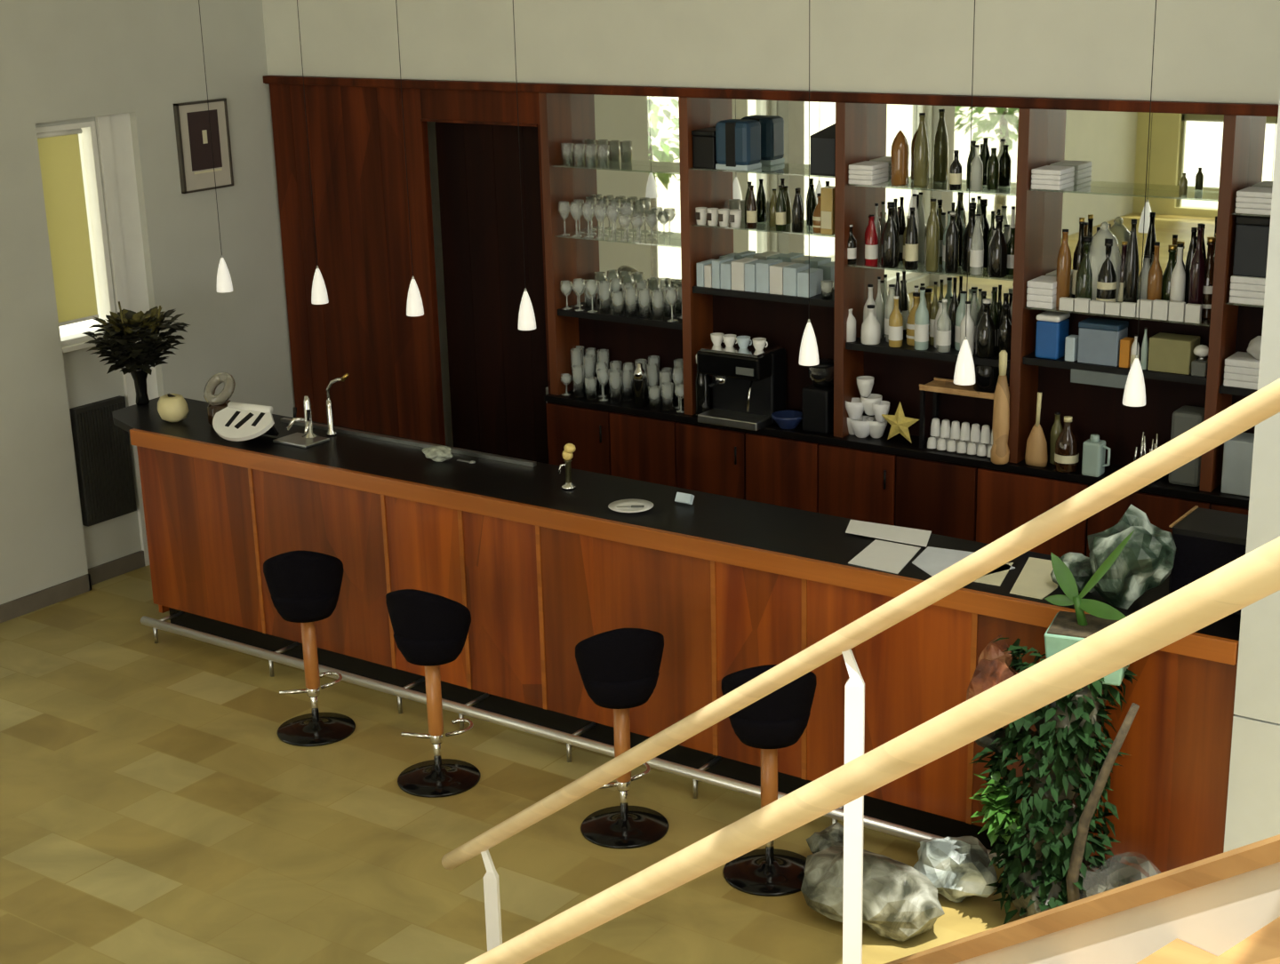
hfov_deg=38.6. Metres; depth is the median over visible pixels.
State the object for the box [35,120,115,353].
window
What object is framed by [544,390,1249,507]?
countertop
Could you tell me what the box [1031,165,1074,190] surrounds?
linens
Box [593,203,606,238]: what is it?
wine glass
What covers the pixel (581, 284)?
wine glass
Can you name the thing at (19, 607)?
baseboard
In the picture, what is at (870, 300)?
bottle
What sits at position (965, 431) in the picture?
cup
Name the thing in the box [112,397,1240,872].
bar counter
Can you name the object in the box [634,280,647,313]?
tumbler
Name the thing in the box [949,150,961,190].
bottle
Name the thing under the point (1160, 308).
carton
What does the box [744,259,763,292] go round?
carton
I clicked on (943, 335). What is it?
bottle
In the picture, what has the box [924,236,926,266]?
bottle
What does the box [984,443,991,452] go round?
cup
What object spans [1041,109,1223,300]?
mirror
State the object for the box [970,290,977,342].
bottle
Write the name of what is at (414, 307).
pendant lamp
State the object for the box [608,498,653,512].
plate
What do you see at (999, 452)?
pestle
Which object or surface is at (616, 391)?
tumbler
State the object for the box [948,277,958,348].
bottle
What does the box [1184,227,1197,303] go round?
bottle
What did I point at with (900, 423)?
star
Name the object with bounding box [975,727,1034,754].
boulder
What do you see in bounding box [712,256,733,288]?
carton
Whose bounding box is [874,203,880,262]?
bottle
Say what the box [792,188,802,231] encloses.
bottle
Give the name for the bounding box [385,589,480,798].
bar stool
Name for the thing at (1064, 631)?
planter
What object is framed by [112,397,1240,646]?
countertop
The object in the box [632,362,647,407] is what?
cocktail shaker
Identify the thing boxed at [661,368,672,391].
tumbler
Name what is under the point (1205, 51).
wall
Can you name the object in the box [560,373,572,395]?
wine glass
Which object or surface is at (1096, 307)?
carton
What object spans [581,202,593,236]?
wine glass
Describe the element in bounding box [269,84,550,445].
wood panelling
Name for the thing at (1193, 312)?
carton
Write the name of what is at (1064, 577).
leafy plant
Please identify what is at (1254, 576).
handrail
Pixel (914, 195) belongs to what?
bottle
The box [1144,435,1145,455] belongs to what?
serving spoon
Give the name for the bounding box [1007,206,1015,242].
bottle
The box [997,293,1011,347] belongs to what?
bottle
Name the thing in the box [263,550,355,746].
bar stool
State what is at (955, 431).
cup
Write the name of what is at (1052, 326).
canister
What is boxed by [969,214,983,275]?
bottle
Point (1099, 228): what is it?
bottle
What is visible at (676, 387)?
tumbler
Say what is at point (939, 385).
shelf
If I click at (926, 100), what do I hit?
crown molding
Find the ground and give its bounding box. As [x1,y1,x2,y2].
[59,318,98,336]
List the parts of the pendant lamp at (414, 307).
cord, lamp shade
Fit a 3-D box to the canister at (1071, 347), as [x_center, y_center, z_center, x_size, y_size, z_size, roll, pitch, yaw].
[2.102,-0.651,8.873,0.050,0.120,0.070,10,20,34]
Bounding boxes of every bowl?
[771,410,802,430]
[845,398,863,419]
[847,415,863,434]
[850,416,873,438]
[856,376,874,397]
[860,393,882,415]
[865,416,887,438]
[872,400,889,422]
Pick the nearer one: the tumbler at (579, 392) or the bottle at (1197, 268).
the bottle at (1197, 268)
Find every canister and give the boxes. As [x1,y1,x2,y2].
[1035,311,1070,359]
[1064,335,1078,361]
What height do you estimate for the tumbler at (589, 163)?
0.115 m
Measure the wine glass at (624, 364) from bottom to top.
0.200 m
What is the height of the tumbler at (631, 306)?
0.160 m
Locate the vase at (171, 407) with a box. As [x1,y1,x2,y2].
[157,393,188,422]
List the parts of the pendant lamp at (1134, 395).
lamp shade, cord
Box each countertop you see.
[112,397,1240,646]
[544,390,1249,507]
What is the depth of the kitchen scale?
8.49 m
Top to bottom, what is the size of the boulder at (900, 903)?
0.288 m
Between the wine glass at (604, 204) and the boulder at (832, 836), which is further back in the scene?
the wine glass at (604, 204)
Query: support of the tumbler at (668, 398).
on the countertop
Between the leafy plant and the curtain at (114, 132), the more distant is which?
the curtain at (114, 132)
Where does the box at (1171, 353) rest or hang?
on the shelving at (650, 168)
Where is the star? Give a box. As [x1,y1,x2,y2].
[881,401,919,442]
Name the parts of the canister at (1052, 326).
lid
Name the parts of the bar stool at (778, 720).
backrest, stem, seat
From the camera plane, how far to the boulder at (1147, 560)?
6.83 m
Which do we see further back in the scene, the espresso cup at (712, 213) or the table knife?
the espresso cup at (712, 213)
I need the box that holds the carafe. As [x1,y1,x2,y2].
[973,347,1009,392]
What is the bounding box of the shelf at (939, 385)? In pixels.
[919,377,1009,448]
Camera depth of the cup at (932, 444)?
9.40 m
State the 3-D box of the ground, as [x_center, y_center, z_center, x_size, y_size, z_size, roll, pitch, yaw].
[-16.473,6.820,-8.497,80.000,0.100,72.000,10,20,34]
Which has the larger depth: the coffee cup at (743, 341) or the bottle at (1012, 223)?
the coffee cup at (743, 341)
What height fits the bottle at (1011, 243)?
0.240 m
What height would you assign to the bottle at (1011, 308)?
0.360 m
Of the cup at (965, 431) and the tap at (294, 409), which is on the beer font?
the tap at (294, 409)
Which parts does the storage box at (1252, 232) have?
lid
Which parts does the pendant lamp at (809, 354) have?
lamp shade, cord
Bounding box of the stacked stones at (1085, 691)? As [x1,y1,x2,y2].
[1033,685,1106,745]
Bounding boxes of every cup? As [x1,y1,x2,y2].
[632,377,647,407]
[695,207,707,224]
[706,208,718,225]
[710,332,723,345]
[718,208,729,226]
[722,334,737,347]
[729,209,741,227]
[736,336,751,348]
[752,337,767,351]
[926,437,936,449]
[930,417,940,436]
[936,438,946,451]
[940,419,950,438]
[946,440,956,453]
[950,420,960,439]
[956,440,967,454]
[960,422,970,440]
[966,442,976,455]
[970,423,980,442]
[974,441,983,448]
[976,444,986,457]
[980,424,991,443]
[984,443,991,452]
[986,445,991,458]
[990,430,992,445]
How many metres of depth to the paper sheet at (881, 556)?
7.55 m
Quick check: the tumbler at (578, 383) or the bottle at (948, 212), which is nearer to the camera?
the bottle at (948, 212)
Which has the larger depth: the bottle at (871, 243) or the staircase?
the bottle at (871, 243)
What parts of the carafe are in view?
handle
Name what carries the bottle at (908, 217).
on the shelving at (650, 168)
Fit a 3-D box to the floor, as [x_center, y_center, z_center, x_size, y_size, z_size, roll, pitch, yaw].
[-2.249,2.821,3.672,10.985,0.100,15.700,10,20,34]
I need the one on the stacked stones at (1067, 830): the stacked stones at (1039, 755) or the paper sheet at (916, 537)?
the stacked stones at (1039, 755)
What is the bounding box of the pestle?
[990,350,1009,464]
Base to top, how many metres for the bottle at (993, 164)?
0.200 m
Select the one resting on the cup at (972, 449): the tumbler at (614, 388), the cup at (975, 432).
the cup at (975, 432)
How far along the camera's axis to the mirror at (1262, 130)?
8.28 m
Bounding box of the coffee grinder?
[802,359,833,434]
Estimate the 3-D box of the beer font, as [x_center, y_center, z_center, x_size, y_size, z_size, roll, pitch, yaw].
[-1.764,-0.325,9.523,0.240,0.230,0.210,10,20,34]
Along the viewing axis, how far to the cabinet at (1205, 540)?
6.85 m
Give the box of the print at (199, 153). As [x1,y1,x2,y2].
[186,109,222,171]
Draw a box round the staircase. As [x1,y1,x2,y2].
[884,834,1279,963]
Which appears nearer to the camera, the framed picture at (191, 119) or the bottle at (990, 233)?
the bottle at (990, 233)
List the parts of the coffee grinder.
lid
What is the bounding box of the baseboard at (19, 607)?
[0,550,145,623]
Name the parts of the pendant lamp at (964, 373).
lamp shade, cord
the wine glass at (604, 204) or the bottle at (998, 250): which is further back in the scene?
the wine glass at (604, 204)
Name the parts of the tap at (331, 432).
spout, lever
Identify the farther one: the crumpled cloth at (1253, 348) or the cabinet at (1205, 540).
the crumpled cloth at (1253, 348)
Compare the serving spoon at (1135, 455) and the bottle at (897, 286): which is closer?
the serving spoon at (1135, 455)
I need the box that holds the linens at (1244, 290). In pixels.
[1229,275,1265,305]
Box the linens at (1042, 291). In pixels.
[1026,275,1056,309]
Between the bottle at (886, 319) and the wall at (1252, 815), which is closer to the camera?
the wall at (1252, 815)
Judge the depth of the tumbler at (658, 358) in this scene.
10.48 m
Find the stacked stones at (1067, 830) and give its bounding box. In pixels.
[1020,785,1089,863]
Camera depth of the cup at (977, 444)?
9.34 m
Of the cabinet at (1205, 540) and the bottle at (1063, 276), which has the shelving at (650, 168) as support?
the bottle at (1063, 276)
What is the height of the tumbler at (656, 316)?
0.160 m
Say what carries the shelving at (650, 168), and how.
on the countertop
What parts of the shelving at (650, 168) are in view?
post, glass shelf, glass shelf, wooden shelf, panel, post, wooden shelf, glass shelf, glass shelf, panel, post, wooden shelf, glass shelf, glass shelf, panel, post, wooden shelf, glass shelf, panel, glass shelf, post, wooden shelf, glass shelf, panel, glass shelf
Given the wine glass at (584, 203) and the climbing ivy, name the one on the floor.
the climbing ivy
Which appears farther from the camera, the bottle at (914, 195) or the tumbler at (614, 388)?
the tumbler at (614, 388)
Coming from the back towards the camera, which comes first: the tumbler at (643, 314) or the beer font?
the tumbler at (643, 314)
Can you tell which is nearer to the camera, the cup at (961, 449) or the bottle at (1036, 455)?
the bottle at (1036, 455)
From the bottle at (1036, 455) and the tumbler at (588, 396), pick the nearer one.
the bottle at (1036, 455)
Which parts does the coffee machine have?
portafilter handle, cup rail, control panel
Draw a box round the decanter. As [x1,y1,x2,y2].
[1091,221,1121,301]
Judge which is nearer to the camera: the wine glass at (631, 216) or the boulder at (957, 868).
the boulder at (957, 868)
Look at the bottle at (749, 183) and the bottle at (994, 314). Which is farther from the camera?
the bottle at (749, 183)
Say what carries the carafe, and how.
on the shelf at (939, 385)
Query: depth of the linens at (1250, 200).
8.16 m
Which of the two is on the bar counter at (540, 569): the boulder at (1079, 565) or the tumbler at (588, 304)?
the boulder at (1079, 565)
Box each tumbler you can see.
[560,143,573,164]
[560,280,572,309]
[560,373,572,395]
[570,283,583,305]
[570,348,582,392]
[571,365,583,397]
[572,144,584,165]
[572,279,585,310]
[572,346,584,390]
[583,283,596,308]
[583,354,594,394]
[584,144,597,166]
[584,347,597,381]
[584,376,596,399]
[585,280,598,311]
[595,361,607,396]
[597,144,609,166]
[597,349,609,394]
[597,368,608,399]
[598,281,611,314]
[608,368,620,399]
[608,370,621,403]
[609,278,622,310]
[609,360,622,395]
[611,291,624,315]
[621,369,632,400]
[622,282,634,311]
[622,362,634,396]
[624,287,637,317]
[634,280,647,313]
[634,359,647,399]
[637,288,650,319]
[646,363,658,404]
[647,355,659,392]
[648,385,660,408]
[651,289,664,320]
[658,370,671,406]
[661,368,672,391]
[661,383,673,410]
[662,287,675,317]
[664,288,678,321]
[673,359,683,406]
[674,384,684,411]
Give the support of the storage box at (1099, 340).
on the shelving at (650, 168)
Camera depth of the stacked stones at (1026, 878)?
6.82 m
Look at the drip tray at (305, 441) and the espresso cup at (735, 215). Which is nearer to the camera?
the drip tray at (305, 441)
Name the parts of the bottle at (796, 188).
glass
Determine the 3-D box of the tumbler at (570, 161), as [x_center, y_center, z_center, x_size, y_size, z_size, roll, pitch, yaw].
[-0.413,-1.871,10.392,0.072,0.115,0.070,10,20,34]
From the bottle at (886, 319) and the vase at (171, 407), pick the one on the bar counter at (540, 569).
the vase at (171, 407)
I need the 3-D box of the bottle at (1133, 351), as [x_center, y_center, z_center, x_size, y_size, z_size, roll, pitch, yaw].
[2.355,-0.620,8.678,0.040,0.160,0.040,10,20,34]
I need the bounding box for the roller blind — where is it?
[36,128,98,326]
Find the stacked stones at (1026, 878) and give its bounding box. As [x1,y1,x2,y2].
[1003,847,1091,919]
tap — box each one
[285,407,304,431]
[304,409,311,433]
[326,373,348,436]
[557,443,575,490]
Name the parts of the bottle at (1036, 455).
handle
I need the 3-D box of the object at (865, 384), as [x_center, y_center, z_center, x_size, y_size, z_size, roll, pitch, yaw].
[1.188,-0.501,9.623,0.094,0.100,0.092,10,20,34]
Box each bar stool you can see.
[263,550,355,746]
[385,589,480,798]
[575,628,669,849]
[721,664,816,896]
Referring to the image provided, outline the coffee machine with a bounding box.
[696,340,785,431]
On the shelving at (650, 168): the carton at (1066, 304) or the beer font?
the carton at (1066, 304)
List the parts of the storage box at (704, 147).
lid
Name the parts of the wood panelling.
edge trim, head panel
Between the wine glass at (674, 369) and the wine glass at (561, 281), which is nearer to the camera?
the wine glass at (674, 369)
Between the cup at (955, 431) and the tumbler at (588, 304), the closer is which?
the cup at (955, 431)
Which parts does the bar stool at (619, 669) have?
backrest, seat, stem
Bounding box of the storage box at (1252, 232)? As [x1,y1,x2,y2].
[1232,215,1270,278]
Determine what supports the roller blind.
attached to the window
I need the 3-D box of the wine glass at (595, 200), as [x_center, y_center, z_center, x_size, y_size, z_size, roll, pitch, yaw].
[-0.282,-1.520,10.470,0.072,0.190,0.070,10,20,34]
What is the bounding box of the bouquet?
[82,301,189,375]
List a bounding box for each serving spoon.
[1133,447,1137,461]
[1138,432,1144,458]
[1139,441,1143,457]
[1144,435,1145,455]
[1151,439,1154,451]
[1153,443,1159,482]
[1155,433,1158,448]
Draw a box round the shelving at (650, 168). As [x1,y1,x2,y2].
[538,92,1278,492]
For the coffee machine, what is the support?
on the countertop
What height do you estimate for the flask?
0.375 m
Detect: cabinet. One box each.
[544,390,1249,576]
[1168,505,1247,615]
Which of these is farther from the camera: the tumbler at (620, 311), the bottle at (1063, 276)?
the tumbler at (620, 311)
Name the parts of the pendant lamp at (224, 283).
cord, lamp shade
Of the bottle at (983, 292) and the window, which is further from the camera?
the window
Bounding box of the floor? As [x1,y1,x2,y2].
[0,565,1022,963]
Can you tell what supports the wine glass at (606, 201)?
on the shelving at (650, 168)
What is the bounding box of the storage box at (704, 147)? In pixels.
[691,127,717,168]
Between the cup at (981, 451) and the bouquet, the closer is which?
the cup at (981, 451)
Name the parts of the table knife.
handle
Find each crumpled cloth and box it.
[422,445,452,462]
[1247,336,1261,359]
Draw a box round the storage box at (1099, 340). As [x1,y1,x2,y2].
[1077,317,1128,367]
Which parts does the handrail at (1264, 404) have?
post, post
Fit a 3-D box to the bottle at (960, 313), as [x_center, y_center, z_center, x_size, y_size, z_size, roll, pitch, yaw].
[1.640,-0.821,9.274,0.073,0.300,0.071,10,20,34]
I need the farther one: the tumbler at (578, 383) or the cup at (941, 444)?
the tumbler at (578, 383)
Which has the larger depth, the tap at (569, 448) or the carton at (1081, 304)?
the carton at (1081, 304)
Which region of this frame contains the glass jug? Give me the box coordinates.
[1081,433,1110,477]
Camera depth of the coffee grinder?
9.72 m
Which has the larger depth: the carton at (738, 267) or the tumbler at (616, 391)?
the tumbler at (616, 391)
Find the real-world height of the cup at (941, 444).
0.060 m
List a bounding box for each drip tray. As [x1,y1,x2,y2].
[272,432,329,448]
[697,408,772,431]
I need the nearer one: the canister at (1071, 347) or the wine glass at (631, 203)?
the canister at (1071, 347)
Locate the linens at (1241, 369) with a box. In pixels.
[1223,352,1259,390]
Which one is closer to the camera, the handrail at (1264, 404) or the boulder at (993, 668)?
the handrail at (1264, 404)
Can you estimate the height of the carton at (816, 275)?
0.130 m
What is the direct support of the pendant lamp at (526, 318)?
hanging from the ceiling
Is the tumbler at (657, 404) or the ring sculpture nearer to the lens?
the ring sculpture
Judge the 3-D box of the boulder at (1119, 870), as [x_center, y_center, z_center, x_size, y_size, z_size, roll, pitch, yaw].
[1.781,1.561,6.718,0.376,0.384,0.299,10,20,34]
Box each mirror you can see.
[570,94,682,315]
[710,98,835,292]
[864,103,1018,348]
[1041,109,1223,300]
[1247,115,1278,187]
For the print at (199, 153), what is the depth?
11.11 m
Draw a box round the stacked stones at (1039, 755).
[1029,730,1096,807]
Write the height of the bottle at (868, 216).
0.240 m
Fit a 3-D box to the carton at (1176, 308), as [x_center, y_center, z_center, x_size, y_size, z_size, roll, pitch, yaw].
[2.501,-0.795,8.498,0.070,0.090,0.030,10,20,34]
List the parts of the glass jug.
handle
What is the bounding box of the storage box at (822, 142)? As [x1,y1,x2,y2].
[809,123,835,176]
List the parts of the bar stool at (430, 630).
backrest, seat, stem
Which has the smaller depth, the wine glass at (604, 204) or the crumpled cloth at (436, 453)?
the crumpled cloth at (436, 453)
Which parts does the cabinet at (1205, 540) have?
lid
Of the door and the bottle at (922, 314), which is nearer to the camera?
the bottle at (922, 314)
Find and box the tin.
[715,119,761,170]
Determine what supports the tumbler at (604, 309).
on the shelving at (650, 168)
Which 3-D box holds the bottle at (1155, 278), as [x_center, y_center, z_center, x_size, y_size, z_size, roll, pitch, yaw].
[2.423,-0.954,8.583,0.068,0.350,0.066,10,20,34]
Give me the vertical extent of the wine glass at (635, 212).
0.140 m
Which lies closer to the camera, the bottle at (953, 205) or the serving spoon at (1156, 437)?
the serving spoon at (1156, 437)
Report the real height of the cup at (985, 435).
0.090 m
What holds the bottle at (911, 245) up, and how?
on the shelving at (650, 168)
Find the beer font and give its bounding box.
[272,395,329,448]
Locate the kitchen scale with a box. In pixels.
[1191,344,1208,377]
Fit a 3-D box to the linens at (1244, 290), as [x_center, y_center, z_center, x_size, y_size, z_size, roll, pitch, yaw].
[2.854,-0.879,8.306,0.285,0.124,0.180,10,20,34]
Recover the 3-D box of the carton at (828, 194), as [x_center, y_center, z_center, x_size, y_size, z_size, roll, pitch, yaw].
[0.986,-1.410,9.470,0.070,0.240,0.082,10,20,34]
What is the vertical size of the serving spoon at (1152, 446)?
0.190 m
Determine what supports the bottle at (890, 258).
on the shelving at (650, 168)
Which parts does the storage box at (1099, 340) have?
lid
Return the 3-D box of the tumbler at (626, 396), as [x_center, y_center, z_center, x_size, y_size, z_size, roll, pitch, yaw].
[-0.074,-0.558,10.558,0.072,0.170,0.070,10,20,34]
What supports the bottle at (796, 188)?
on the shelving at (650, 168)
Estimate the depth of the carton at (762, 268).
9.76 m
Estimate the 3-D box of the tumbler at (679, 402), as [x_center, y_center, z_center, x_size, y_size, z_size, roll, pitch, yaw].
[0.229,-0.569,10.408,0.072,0.260,0.070,10,20,34]
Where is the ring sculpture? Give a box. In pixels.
[203,372,235,426]
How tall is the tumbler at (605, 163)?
0.115 m
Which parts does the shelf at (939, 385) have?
leg, leg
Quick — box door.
[435,121,548,463]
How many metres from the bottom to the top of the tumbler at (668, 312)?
0.160 m
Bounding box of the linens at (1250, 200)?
[1235,186,1272,215]
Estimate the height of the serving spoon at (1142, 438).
0.220 m
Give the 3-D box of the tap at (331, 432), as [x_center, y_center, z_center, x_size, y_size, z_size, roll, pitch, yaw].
[-1.586,-0.408,9.577,0.183,0.351,0.056,10,20,34]
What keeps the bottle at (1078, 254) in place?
on the shelving at (650, 168)
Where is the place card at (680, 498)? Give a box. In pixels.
[674,492,694,504]
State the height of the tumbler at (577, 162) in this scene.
0.115 m
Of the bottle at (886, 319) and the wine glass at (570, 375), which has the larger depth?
the wine glass at (570, 375)
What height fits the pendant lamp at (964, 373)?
3.270 m
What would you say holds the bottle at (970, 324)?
on the shelving at (650, 168)
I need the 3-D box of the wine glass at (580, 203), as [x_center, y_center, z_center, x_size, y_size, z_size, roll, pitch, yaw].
[-0.364,-1.499,10.409,0.072,0.190,0.070,10,20,34]
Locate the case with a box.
[1168,405,1204,487]
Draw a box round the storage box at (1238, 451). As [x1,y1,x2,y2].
[1220,432,1254,496]
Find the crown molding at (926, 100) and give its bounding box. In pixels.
[262,75,1278,116]
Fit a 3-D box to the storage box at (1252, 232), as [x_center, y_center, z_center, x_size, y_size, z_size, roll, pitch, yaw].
[2.851,-1.070,8.248,0.284,0.270,0.164,10,20,34]
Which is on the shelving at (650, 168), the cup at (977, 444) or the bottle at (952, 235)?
the bottle at (952, 235)
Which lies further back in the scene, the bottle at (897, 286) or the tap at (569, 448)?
the bottle at (897, 286)
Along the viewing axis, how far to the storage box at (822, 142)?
9.34 m
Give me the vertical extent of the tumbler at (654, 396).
0.230 m
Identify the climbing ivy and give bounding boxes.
[968,638,1139,924]
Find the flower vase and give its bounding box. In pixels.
[130,364,149,405]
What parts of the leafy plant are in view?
stem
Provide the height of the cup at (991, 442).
0.090 m
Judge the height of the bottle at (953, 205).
0.330 m
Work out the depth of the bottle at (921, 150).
9.10 m
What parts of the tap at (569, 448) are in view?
spout, knob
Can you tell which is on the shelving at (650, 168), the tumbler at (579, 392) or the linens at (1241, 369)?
the linens at (1241, 369)
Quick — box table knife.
[616,505,644,507]
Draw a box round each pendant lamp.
[198,0,232,292]
[296,0,328,304]
[395,0,423,316]
[512,0,535,330]
[798,0,819,366]
[953,0,975,385]
[1122,0,1156,407]
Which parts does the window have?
sill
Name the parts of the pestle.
handle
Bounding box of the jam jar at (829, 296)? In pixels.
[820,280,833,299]
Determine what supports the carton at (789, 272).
on the shelving at (650, 168)
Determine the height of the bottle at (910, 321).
0.270 m
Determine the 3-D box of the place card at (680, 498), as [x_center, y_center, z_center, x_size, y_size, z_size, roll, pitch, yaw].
[0.203,0.075,8.333,0.080,0.052,0.046,10,20,34]
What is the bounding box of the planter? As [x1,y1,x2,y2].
[1044,610,1129,686]
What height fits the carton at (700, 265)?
0.130 m
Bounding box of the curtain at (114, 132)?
[95,112,158,566]
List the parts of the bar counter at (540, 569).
panel, panel, panel, panel, panel, rail, panel, panel, panel, foot rail, panel, panel, panel, panel, panel, panel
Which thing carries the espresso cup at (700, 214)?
on the shelving at (650, 168)
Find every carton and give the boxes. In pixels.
[696,258,714,287]
[704,264,711,287]
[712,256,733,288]
[720,259,737,289]
[731,257,758,291]
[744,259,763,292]
[755,258,782,293]
[769,262,796,295]
[783,263,808,295]
[797,268,823,297]
[820,185,835,234]
[1058,296,1074,311]
[1074,297,1090,312]
[1089,299,1105,314]
[1104,301,1120,315]
[1119,336,1134,367]
[1120,302,1136,317]
[1136,299,1152,319]
[1152,299,1169,320]
[1168,301,1185,321]
[1184,303,1202,323]
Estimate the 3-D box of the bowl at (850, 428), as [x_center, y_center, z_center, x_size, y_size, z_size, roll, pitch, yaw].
[1.137,-0.305,9.723,0.104,0.100,0.102,10,20,34]
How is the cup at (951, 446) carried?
on the countertop
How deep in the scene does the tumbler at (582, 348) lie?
10.77 m
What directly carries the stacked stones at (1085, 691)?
on the stacked stones at (1039, 755)
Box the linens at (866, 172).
[848,160,888,185]
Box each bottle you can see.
[744,181,751,224]
[746,185,757,228]
[768,188,776,227]
[775,185,786,231]
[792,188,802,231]
[796,187,803,228]
[812,192,820,232]
[846,308,855,342]
[847,224,856,263]
[861,304,880,344]
[863,284,877,320]
[864,214,878,266]
[864,216,877,240]
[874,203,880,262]
[874,276,883,339]
[880,201,899,268]
[884,284,895,343]
[888,296,903,347]
[890,130,909,185]
[892,272,902,314]
[893,199,899,235]
[902,216,910,265]
[904,207,918,270]
[906,292,919,345]
[911,285,918,309]
[912,112,928,186]
[912,193,919,236]
[914,287,928,350]
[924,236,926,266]
[925,199,939,271]
[929,281,939,345]
[933,300,948,348]
[936,298,951,352]
[942,210,952,269]
[944,212,959,273]
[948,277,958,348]
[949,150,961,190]
[951,202,955,212]
[954,290,966,351]
[959,301,974,354]
[961,202,980,271]
[966,140,978,188]
[969,144,983,191]
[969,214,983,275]
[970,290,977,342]
[975,290,986,337]
[975,298,996,358]
[986,147,999,189]
[986,210,994,271]
[988,215,1007,278]
[988,228,996,256]
[990,287,998,351]
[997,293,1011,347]
[997,304,1011,359]
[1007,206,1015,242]
[1007,225,1015,275]
[1009,282,1013,315]
[1024,392,1047,466]
[1048,411,1063,464]
[1054,416,1079,473]
[1056,229,1071,308]
[1071,217,1084,298]
[1074,236,1095,300]
[1091,226,1103,259]
[1096,238,1117,302]
[1115,241,1127,303]
[1122,218,1139,303]
[1129,335,1139,367]
[1137,256,1150,298]
[1140,328,1148,369]
[1146,241,1162,300]
[1161,244,1176,300]
[1169,243,1185,302]
[1178,173,1187,195]
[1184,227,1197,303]
[1188,223,1205,318]
[1201,236,1215,319]
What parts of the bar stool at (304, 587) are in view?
backrest, seat, stem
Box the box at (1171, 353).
[1147,332,1199,375]
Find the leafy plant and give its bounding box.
[1044,530,1134,625]
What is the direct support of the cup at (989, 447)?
on the countertop
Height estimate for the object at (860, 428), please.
0.100 m
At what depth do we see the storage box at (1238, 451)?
8.49 m
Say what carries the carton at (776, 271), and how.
on the shelving at (650, 168)
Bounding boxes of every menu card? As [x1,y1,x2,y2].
[973,562,1013,586]
[1009,557,1058,599]
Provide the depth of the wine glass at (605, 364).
10.63 m
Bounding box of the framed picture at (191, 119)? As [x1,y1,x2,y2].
[173,98,233,193]
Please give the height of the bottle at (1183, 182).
0.100 m
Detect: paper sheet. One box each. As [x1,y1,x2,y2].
[845,520,931,546]
[848,539,920,574]
[912,546,1015,576]
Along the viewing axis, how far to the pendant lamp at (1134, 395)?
6.79 m
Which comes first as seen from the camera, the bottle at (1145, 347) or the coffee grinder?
the bottle at (1145, 347)
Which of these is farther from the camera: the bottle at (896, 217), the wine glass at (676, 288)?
the wine glass at (676, 288)
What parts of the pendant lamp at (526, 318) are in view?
cord, lamp shade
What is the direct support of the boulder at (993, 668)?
on the boulder at (985, 741)
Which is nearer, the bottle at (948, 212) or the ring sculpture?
the bottle at (948, 212)
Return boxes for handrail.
[441,378,1279,963]
[464,536,1279,963]
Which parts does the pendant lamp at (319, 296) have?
cord, lamp shade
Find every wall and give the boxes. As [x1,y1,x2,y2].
[0,0,295,604]
[262,0,1279,447]
[1223,92,1279,853]
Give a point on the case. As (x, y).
(1186, 418)
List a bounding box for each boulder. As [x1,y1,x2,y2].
[800,846,944,942]
[806,822,843,854]
[913,836,997,903]
[965,634,1024,728]
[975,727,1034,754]
[1050,552,1095,592]
[1079,852,1161,899]
[1087,504,1175,609]
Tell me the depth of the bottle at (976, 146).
8.92 m
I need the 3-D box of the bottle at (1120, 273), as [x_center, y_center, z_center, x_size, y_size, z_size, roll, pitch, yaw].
[2.313,-0.987,8.740,0.069,0.330,0.067,10,20,34]
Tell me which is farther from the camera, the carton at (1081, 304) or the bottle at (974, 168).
the bottle at (974, 168)
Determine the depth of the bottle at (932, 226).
9.13 m
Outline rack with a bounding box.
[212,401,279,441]
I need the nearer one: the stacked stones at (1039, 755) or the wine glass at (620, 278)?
the stacked stones at (1039, 755)
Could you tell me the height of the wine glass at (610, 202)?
0.190 m
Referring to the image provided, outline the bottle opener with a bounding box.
[456,459,475,463]
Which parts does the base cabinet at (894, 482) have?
door, handle, door, door, handle, door, door, handle, door, door, door, door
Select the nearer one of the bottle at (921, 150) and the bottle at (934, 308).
the bottle at (921, 150)
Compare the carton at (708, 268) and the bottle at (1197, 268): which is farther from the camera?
the carton at (708, 268)
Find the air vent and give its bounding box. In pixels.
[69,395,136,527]
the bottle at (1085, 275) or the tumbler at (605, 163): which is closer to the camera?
the bottle at (1085, 275)
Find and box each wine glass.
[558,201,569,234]
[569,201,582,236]
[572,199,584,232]
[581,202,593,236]
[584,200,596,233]
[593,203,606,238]
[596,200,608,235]
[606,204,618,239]
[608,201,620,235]
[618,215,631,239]
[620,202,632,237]
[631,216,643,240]
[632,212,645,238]
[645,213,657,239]
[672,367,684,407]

